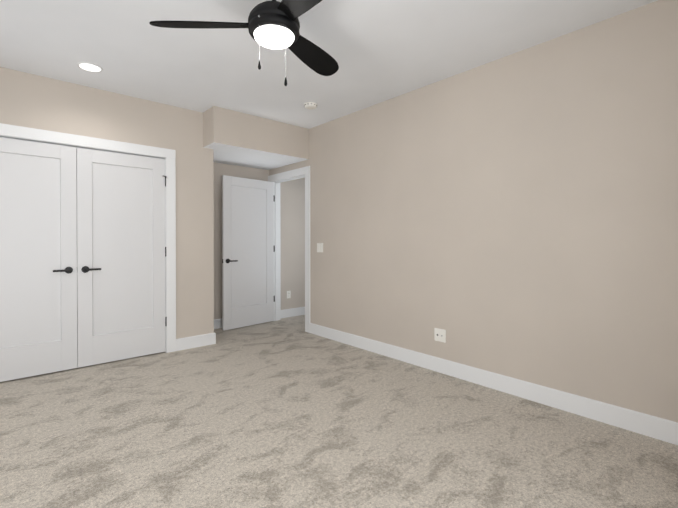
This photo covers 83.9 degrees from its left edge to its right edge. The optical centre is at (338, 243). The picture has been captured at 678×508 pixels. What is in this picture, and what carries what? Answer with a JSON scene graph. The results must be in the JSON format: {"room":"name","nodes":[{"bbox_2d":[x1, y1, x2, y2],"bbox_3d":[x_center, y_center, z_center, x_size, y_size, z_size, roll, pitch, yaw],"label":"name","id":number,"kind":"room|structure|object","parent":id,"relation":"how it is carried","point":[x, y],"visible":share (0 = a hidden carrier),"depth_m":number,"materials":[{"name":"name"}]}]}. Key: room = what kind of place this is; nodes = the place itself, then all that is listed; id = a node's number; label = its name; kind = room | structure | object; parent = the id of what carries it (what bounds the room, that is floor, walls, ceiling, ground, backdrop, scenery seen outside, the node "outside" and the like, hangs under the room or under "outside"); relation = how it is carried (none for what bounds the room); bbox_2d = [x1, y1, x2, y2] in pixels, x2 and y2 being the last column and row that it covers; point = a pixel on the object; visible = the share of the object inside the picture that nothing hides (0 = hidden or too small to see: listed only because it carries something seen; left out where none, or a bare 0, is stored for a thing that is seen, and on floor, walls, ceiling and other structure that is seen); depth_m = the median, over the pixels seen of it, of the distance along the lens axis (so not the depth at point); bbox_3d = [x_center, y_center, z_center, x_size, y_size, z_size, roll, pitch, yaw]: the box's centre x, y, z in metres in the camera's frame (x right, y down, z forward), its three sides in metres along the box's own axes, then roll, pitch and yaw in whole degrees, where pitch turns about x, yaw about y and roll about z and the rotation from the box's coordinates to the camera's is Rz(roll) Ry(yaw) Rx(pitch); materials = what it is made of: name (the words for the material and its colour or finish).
{"room":"empty bedroom","nodes":[
{"label":"empty bedroom","id":0,"kind":"room"},
{"bbox_2d":[0,67,213,338],"bbox_3d":[-2.409,-0.149,3.567,2.470,2.630,0.120,0,1,-41],"label":"wall","id":1,"kind":"structure","parent":0,"point":[29,100],"depth_m":4.01,"materials":[{"name":"beige paint"}]},
{"bbox_2d":[0,137,76,381],"bbox_3d":[-2.704,0.139,3.213,0.783,2.035,0.094,0,1,-41],"label":"closet door","id":2,"kind":"structure","parent":1,"relation":"in","point":[38,258],"depth_m":3.30,"materials":[{"name":"white paint"}]},
{"bbox_2d":[0,123,175,352],"bbox_3d":[-2.451,0.087,3.518,1.748,2.159,0.140,0,1,-41],"label":"trim","id":3,"kind":"structure","parent":1,"relation":"attached to","point":[48,137],"depth_m":3.98,"materials":[{"name":"white paint"}]},
{"bbox_2d":[76,148,167,367],"bbox_3d":[-2.113,0.135,3.732,0.788,2.035,0.096,0,1,-41],"label":"closet door","id":4,"kind":"structure","parent":1,"relation":"in","point":[121,251],"depth_m":3.72,"materials":[{"name":"white paint"}]},
{"bbox_2d":[176,333,211,350],"bbox_3d":[-1.600,1.098,4.197,0.415,0.128,0.016,0,1,-41],"label":"baseboard","id":5,"kind":"structure","parent":1,"relation":"attached to","point":[205,339],"depth_m":4.18,"materials":[{"name":"white paint"}]},
{"bbox_2d":[212,332,215,343],"bbox_3d":[-1.649,1.095,4.594,0.017,0.128,0.676,0,1,-41],"label":"baseboard","id":6,"kind":"structure","parent":1,"relation":"attached to","point":[213,334],"depth_m":4.34,"materials":[{"name":"white paint"}]},
{"bbox_2d":[203,142,308,169],"bbox_3d":[-1.191,-1.087,4.826,1.269,0.012,0.989,0,1,-41],"label":"soffit","id":7,"kind":"structure","parent":0,"point":[236,155],"depth_m":4.76,"materials":[{"name":"white paint"}]},
{"bbox_2d":[203,106,308,158],"bbox_3d":[-1.191,-1.278,4.825,1.270,0.390,0.990,0,1,-41],"label":"soffit","id":8,"kind":"structure","parent":0,"point":[230,127],"depth_m":4.35,"materials":[{"name":"beige paint"}]},
{"bbox_2d":[213,162,304,318],"bbox_3d":[-1.543,-0.161,5.262,6.250,2.630,0.120,0,1,-41],"label":"wall","id":9,"kind":"structure","parent":0,"point":[292,203],"depth_m":5.82,"materials":[{"name":"beige paint"}]},
{"bbox_2d":[214,318,221,328],"bbox_3d":[-1.468,1.090,5.247,1.150,0.128,0.016,0,1,-41],"label":"baseboard","id":10,"kind":"structure","parent":9,"relation":"attached to","point":[217,322],"depth_m":5.09,"materials":[{"name":"white paint"}]},
{"bbox_2d":[281,307,304,317],"bbox_3d":[-0.094,1.082,6.456,2.270,0.128,0.016,0,1,-41],"label":"baseboard","id":11,"kind":"structure","parent":9,"relation":"attached to","point":[292,312],"depth_m":5.89,"materials":[{"name":"white paint"}]},
{"bbox_2d":[0,0,657,128],"bbox_3d":[0.304,-1.511,3.155,6.250,0.100,5.710,0,1,-41],"label":"ceiling","id":12,"kind":"structure","parent":0,"point":[379,51],"depth_m":2.80,"materials":[{"name":"white paint"}]},
{"bbox_2d":[77,62,102,71],"bbox_3d":[-2.067,-1.458,3.132,0.184,0.005,0.184,0,1,-41],"label":"recessed light","id":13,"kind":"object","parent":12,"relation":"in","point":[88,66],"visible":1,"depth_m":3.13,"materials":[{"name":"white paint"}]},
{"bbox_2d":[149,0,338,85],"bbox_3d":[-0.249,-1.145,2.057,1.181,0.617,1.138,0,1,-41],"label":"ceiling fan","id":14,"kind":"object","parent":12,"relation":"hanging from","point":[273,24],"visible":1,"depth_m":2.04,"materials":[{"name":"black metal"}]},
{"bbox_2d":[304,102,316,109],"bbox_3d":[-0.301,-1.448,3.995,0.144,0.039,0.144,0,1,-41],"label":"smoke detector","id":15,"kind":"object","parent":12,"relation":"attached to","point":[310,105],"visible":1,"depth_m":3.95,"materials":[{"name":"white plastic"}]},
{"bbox_2d":[0,315,677,507],"bbox_3d":[0.304,1.219,3.175,6.250,0.100,5.710,0,1,-41],"label":"floor","id":16,"kind":"structure","parent":0,"point":[288,412],"depth_m":2.26,"materials":[{"name":"carpet"}]},
{"bbox_2d":[269,0,677,421],"bbox_3d":[0.811,-0.149,3.611,0.120,2.630,5.470,0,1,-41],"label":"wall","id":17,"kind":"structure","parent":0,"point":[514,215],"depth_m":2.83,"materials":[{"name":"beige paint"}]},
{"bbox_2d":[222,175,273,330],"bbox_3d":[-1.229,0.127,5.214,0.819,2.030,0.184,0,1,-41],"label":"entry door","id":18,"kind":"structure","parent":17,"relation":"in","point":[247,252],"depth_m":5.19,"materials":[{"name":"white paint"}]},
{"bbox_2d":[268,166,309,332],"bbox_3d":[-0.659,0.079,5.282,0.160,2.149,1.018,0,1,-41],"label":"door frame","id":19,"kind":"structure","parent":17,"relation":"attached to","point":[290,175],"depth_m":5.34,"materials":[{"name":"white paint"}]},
{"bbox_2d":[317,243,322,251],"bbox_3d":[-0.240,0.058,4.705,0.013,0.115,0.116,0,1,-41],"label":"light switch","id":20,"kind":"object","parent":17,"relation":"attached to","point":[319,247],"visible":1,"depth_m":4.70,"materials":[{"name":"white plastic"}]},
{"bbox_2d":[434,328,445,342],"bbox_3d":[0.908,0.832,3.404,0.018,0.115,0.116,0,1,-41],"label":"outlet plate","id":21,"kind":"object","parent":17,"relation":"attached to","point":[440,335],"visible":1,"depth_m":3.40,"materials":[{"name":"white plastic"}]},
{"bbox_2d":[309,323,677,444],"bbox_3d":[1.096,1.105,3.194,0.016,0.128,4.455,0,1,-41],"label":"baseboard","id":22,"kind":"structure","parent":17,"relation":"attached to","point":[662,429],"depth_m":2.82,"materials":[{"name":"white paint"}]}
]}

